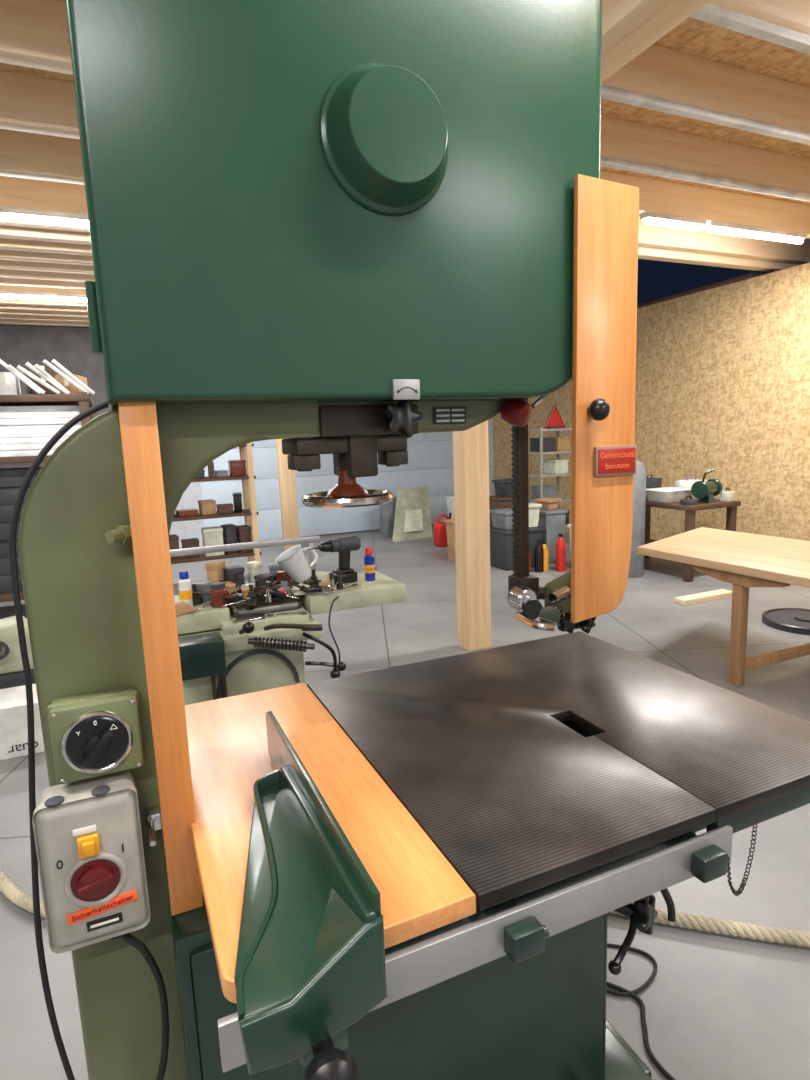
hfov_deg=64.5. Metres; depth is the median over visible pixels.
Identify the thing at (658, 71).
joist
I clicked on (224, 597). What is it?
bar
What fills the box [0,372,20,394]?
carton
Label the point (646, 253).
beam
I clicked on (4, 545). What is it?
board
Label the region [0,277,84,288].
joist
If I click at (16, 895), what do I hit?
rope
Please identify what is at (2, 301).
joist
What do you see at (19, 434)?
board
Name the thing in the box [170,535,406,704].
jointer
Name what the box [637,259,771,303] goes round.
wall
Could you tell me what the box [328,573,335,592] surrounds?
machine
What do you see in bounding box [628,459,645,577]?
cylinder
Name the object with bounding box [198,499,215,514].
storage box
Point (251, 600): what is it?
machine
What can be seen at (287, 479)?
wooden post
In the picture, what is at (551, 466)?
storage box
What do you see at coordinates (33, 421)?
board
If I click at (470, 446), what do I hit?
wooden post
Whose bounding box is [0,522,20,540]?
board
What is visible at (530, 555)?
bottle
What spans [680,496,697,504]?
box
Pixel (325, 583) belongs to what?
screwdriver
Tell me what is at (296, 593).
rag
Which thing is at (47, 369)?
carton
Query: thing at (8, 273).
joist
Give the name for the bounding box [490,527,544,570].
crate
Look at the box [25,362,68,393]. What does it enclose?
tube
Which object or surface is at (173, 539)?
storage box
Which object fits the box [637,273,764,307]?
wall plate
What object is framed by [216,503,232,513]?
storage box
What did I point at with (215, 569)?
jar
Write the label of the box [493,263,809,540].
wall
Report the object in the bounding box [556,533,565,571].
bottle
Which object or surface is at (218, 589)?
glass jar
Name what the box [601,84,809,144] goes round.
duct
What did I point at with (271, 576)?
machine
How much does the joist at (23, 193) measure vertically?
0.230 m
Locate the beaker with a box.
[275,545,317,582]
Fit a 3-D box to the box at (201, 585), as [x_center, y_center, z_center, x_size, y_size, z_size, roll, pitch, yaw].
[-0.906,0.229,2.872,0.076,0.084,0.076,0,9,15]
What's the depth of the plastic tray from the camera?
6.68 m
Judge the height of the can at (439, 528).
0.464 m
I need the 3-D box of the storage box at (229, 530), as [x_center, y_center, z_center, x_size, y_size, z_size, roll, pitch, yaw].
[-1.970,-0.015,7.209,0.130,0.306,0.210,-7,10,-29]
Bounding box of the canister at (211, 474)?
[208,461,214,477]
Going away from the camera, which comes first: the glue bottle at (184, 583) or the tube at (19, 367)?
the glue bottle at (184, 583)
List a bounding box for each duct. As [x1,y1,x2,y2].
[600,156,809,201]
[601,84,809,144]
[689,2,809,53]
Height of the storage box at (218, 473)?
0.067 m
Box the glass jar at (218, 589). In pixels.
[210,582,227,607]
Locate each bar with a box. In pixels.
[192,591,209,594]
[221,594,238,601]
[229,586,239,599]
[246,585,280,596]
[289,581,310,591]
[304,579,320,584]
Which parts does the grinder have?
arm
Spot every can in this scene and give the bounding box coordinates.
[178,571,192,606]
[364,548,375,580]
[433,513,451,546]
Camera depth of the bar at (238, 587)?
2.78 m
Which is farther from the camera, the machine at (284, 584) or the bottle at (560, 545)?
the bottle at (560, 545)
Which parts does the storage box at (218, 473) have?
lid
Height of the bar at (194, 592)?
0.037 m
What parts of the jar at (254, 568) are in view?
lid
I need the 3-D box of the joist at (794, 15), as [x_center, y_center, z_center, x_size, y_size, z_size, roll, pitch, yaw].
[0.562,-2.121,2.200,12.400,0.230,0.100,-6,10,-23]
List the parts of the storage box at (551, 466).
lid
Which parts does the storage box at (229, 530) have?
lid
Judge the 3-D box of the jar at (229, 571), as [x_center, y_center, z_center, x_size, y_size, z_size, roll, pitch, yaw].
[-0.805,0.184,3.032,0.076,0.114,0.076,-9,11,-36]
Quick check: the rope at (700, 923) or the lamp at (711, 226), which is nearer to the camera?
the rope at (700, 923)
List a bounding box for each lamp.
[0,207,88,227]
[0,290,86,301]
[640,212,705,230]
[703,221,806,243]
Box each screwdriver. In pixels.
[271,591,298,598]
[286,586,322,592]
[321,579,329,587]
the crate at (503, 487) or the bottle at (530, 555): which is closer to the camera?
the bottle at (530, 555)
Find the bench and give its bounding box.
[644,499,740,581]
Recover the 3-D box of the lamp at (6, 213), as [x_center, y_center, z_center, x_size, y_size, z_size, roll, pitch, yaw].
[-2.628,-2.200,4.345,1.500,0.078,0.080,-6,10,-23]
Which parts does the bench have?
leg, leg, leg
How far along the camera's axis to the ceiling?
3.36 m
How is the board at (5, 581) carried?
on the rack
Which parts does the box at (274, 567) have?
lid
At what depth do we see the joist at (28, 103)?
4.80 m
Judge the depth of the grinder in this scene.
6.49 m
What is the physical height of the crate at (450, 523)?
0.505 m
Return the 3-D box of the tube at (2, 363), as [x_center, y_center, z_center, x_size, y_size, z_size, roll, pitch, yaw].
[-3.412,-1.445,5.677,0.313,0.304,0.036,-8,11,-33]
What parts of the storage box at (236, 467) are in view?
lid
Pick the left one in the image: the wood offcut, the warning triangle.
the warning triangle
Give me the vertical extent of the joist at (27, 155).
0.230 m
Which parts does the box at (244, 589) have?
lid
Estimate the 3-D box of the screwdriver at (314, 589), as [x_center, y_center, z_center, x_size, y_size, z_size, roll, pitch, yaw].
[-0.456,0.226,2.894,0.170,0.030,0.030,-3,9,-5]
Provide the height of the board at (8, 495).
0.158 m
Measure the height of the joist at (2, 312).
0.230 m
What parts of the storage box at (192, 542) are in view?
lid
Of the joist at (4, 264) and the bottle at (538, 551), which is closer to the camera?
the joist at (4, 264)
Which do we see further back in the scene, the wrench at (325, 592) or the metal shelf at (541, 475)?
the metal shelf at (541, 475)
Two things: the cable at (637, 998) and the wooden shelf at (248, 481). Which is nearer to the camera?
the cable at (637, 998)
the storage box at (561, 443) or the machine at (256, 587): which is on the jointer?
the machine at (256, 587)
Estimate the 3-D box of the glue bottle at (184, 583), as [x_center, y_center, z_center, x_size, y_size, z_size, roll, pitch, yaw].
[-0.940,0.212,2.743,0.052,0.160,0.052,-6,10,-23]
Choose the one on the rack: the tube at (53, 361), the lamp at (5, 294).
the tube at (53, 361)
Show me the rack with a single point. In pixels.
(83, 400)
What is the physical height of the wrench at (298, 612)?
0.009 m
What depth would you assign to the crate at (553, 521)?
7.55 m
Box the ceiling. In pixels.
[0,0,809,204]
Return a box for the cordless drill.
[308,536,360,583]
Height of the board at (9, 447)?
0.054 m
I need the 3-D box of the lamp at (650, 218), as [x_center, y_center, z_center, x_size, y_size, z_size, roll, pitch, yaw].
[2.094,-2.476,4.998,0.610,0.078,0.080,-6,10,-23]
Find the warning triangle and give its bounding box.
[544,405,564,428]
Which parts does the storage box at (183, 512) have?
lid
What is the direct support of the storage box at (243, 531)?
on the wooden shelf at (248, 481)
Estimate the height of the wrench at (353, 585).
0.009 m
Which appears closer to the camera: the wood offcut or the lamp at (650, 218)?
the lamp at (650, 218)
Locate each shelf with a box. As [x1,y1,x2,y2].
[171,442,261,563]
[528,427,571,527]
[645,539,657,543]
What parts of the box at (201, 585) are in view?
lid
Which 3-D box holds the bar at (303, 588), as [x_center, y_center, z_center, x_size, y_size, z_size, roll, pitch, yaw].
[-0.472,0.212,2.877,0.142,0.037,0.026,6,12,41]
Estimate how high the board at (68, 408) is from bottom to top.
0.054 m
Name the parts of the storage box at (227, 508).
lid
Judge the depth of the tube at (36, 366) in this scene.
5.76 m
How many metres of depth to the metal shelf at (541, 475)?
8.48 m
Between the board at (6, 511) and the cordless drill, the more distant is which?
the board at (6, 511)
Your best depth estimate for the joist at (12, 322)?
8.32 m
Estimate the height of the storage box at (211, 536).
0.299 m
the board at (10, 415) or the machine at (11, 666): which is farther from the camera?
the board at (10, 415)
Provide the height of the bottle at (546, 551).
0.320 m
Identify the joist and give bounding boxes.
[0,0,809,192]
[0,70,809,238]
[0,129,809,264]
[0,176,87,214]
[0,220,89,232]
[0,225,90,244]
[0,238,91,255]
[0,249,92,265]
[0,260,93,274]
[0,269,94,281]
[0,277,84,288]
[0,285,85,293]
[0,298,86,307]
[0,304,87,312]
[0,310,88,317]
[0,315,88,322]
[0,320,89,326]
[601,44,809,132]
[709,0,809,34]
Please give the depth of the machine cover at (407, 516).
9.97 m
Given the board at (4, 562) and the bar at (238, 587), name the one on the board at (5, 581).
the board at (4, 562)
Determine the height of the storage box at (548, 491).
0.185 m
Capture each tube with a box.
[0,359,40,393]
[7,364,44,393]
[17,365,59,393]
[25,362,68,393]
[34,364,69,393]
[43,360,88,393]
[51,359,94,394]
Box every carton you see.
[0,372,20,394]
[0,684,44,760]
[24,366,55,393]
[55,375,86,393]
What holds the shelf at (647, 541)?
attached to the bench
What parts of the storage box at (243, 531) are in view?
lid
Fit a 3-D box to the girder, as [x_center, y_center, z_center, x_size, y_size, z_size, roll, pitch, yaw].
[0.286,-2.105,3.516,0.220,0.200,13.300,-6,10,-23]
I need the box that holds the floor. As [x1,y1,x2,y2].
[0,524,809,1079]
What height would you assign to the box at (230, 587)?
0.054 m
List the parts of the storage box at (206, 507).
lid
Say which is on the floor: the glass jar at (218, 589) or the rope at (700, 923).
the rope at (700, 923)
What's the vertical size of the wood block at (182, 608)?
0.047 m
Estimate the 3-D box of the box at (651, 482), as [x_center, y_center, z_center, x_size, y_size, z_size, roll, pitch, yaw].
[2.727,-0.598,7.158,0.200,0.260,0.200,6,12,43]
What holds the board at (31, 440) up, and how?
on the board at (9, 447)
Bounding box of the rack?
[0,392,92,601]
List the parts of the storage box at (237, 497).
lid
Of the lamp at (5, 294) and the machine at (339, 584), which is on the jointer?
the machine at (339, 584)
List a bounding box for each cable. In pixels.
[606,943,657,996]
[606,981,675,1079]
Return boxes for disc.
[762,608,809,634]
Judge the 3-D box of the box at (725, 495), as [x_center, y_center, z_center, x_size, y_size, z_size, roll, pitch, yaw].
[3.327,-0.472,6.617,0.100,0.139,0.100,-8,11,-35]
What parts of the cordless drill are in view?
handle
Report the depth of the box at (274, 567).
3.09 m
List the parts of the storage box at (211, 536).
lid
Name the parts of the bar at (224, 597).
rod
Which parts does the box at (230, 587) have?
lid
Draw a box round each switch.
[32,771,150,953]
[47,685,145,783]
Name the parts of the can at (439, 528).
handle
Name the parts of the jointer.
slide rail, hand lever, edge trim, spring rod, clamp handle, hand lever, hand lever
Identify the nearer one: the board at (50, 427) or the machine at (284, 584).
the machine at (284, 584)
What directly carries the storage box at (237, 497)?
on the wooden shelf at (248, 481)
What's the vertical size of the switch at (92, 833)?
0.245 m
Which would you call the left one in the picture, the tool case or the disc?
the tool case
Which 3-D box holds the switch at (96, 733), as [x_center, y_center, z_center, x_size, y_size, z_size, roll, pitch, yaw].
[-0.484,0.310,1.012,0.131,0.128,0.097,-6,10,-23]
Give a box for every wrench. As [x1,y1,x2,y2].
[188,604,212,612]
[222,600,245,605]
[232,613,277,622]
[267,611,307,614]
[316,591,333,594]
[334,583,361,591]
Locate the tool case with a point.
(687, 483)
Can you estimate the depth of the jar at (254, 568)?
3.07 m
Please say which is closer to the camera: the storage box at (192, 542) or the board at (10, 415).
the board at (10, 415)
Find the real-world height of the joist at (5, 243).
0.230 m
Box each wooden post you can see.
[276,438,299,549]
[453,420,490,650]
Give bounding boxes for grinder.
[691,469,722,502]
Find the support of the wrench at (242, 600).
on the jointer
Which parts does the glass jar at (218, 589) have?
lid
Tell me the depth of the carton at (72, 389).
6.06 m
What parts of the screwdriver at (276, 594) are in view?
handle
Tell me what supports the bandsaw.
on the floor
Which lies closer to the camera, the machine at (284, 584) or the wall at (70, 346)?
the machine at (284, 584)
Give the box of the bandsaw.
[9,0,809,1079]
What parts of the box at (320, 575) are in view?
lid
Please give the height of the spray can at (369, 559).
0.160 m
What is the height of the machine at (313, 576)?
0.090 m
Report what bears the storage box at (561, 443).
on the metal shelf at (541, 475)
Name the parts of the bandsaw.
fence plate, clamp knob, cabinet door, star knob, label plate, maker plate, fence rail, red knob, guide post, guide lever, chrome lever, guide knob, guide knob, guard knob, tilt lever, tilt knob, clamp lever, chain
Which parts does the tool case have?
handle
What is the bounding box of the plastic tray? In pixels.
[646,487,691,502]
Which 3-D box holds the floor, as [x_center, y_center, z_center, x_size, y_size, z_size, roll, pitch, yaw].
[0.151,0.980,3.899,12.800,0.100,13.700,-6,10,-23]
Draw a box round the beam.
[638,246,800,271]
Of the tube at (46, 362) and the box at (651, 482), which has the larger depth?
the box at (651, 482)
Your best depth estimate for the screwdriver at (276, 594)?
2.81 m
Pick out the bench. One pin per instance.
(690, 510)
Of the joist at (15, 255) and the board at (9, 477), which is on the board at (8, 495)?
the board at (9, 477)
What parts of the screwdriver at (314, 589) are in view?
handle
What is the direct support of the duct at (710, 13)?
attached to the joist at (794, 15)
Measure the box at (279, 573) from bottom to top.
0.084 m
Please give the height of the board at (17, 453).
0.054 m
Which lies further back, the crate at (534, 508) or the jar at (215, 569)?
the crate at (534, 508)
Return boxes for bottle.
[529,551,531,572]
[534,540,543,572]
[542,542,548,570]
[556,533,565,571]
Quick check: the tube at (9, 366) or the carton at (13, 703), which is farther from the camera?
the tube at (9, 366)
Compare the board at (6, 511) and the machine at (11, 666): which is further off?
the board at (6, 511)
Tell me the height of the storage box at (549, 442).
0.185 m
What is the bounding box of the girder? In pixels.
[601,0,710,82]
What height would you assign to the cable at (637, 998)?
0.012 m
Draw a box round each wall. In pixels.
[0,324,493,548]
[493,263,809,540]
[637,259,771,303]
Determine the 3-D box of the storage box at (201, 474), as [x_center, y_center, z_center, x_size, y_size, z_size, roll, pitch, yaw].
[-2.262,-0.717,6.961,0.151,0.090,0.210,-6,10,-24]
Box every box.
[169,534,179,559]
[175,508,198,517]
[181,538,199,557]
[191,580,213,601]
[194,470,204,478]
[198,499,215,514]
[201,526,223,556]
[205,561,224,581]
[214,470,228,476]
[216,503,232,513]
[221,524,237,553]
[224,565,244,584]
[224,581,235,594]
[228,460,245,476]
[232,492,242,511]
[237,525,252,552]
[240,585,254,598]
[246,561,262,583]
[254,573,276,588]
[268,562,282,573]
[276,570,291,583]
[302,571,330,585]
[530,437,554,451]
[531,485,556,499]
[543,459,568,473]
[545,437,570,450]
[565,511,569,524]
[646,475,661,498]
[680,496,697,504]
[720,487,734,501]
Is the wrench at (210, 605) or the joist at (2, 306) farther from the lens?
the joist at (2, 306)
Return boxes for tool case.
[675,474,706,498]
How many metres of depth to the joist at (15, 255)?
5.51 m
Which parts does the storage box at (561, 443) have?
lid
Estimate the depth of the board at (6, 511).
5.81 m
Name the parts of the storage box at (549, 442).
lid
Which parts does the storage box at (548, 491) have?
lid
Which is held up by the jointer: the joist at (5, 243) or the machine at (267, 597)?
the machine at (267, 597)
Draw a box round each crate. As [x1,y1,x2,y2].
[444,519,455,561]
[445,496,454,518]
[489,496,512,526]
[489,508,512,529]
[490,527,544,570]
[492,478,512,496]
[529,502,541,526]
[534,497,561,509]
[538,509,567,563]
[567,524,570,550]
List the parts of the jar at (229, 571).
lid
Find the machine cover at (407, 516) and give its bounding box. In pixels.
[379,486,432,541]
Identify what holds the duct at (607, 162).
attached to the joist at (33, 33)
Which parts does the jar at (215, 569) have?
lid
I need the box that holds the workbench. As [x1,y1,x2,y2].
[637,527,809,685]
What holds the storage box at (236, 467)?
on the wooden shelf at (248, 481)
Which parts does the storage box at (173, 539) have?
lid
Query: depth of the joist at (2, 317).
8.04 m
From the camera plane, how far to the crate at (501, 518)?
7.32 m
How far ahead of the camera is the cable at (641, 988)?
1.82 m
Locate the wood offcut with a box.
[674,589,731,605]
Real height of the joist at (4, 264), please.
0.230 m
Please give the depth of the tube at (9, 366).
5.68 m
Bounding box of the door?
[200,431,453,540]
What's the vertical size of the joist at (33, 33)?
0.230 m
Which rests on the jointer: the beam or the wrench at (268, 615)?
the wrench at (268, 615)
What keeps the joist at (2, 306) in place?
attached to the ceiling
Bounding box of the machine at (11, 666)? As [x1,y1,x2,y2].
[0,616,35,688]
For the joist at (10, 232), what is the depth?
4.94 m
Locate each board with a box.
[0,405,79,412]
[0,411,79,418]
[0,418,80,425]
[0,424,80,431]
[0,430,75,437]
[0,436,68,444]
[0,443,61,450]
[0,449,55,456]
[0,467,41,487]
[0,486,31,504]
[0,504,24,522]
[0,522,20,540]
[0,540,18,557]
[0,557,20,575]
[0,574,22,593]
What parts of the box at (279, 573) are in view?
lid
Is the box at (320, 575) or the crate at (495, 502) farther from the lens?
the crate at (495, 502)
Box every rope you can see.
[0,868,45,917]
[610,908,809,947]
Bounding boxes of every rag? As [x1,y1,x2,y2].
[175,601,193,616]
[291,584,312,595]
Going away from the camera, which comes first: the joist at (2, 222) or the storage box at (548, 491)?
the joist at (2, 222)
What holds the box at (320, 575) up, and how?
on the jointer
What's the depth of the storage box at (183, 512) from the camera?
6.86 m

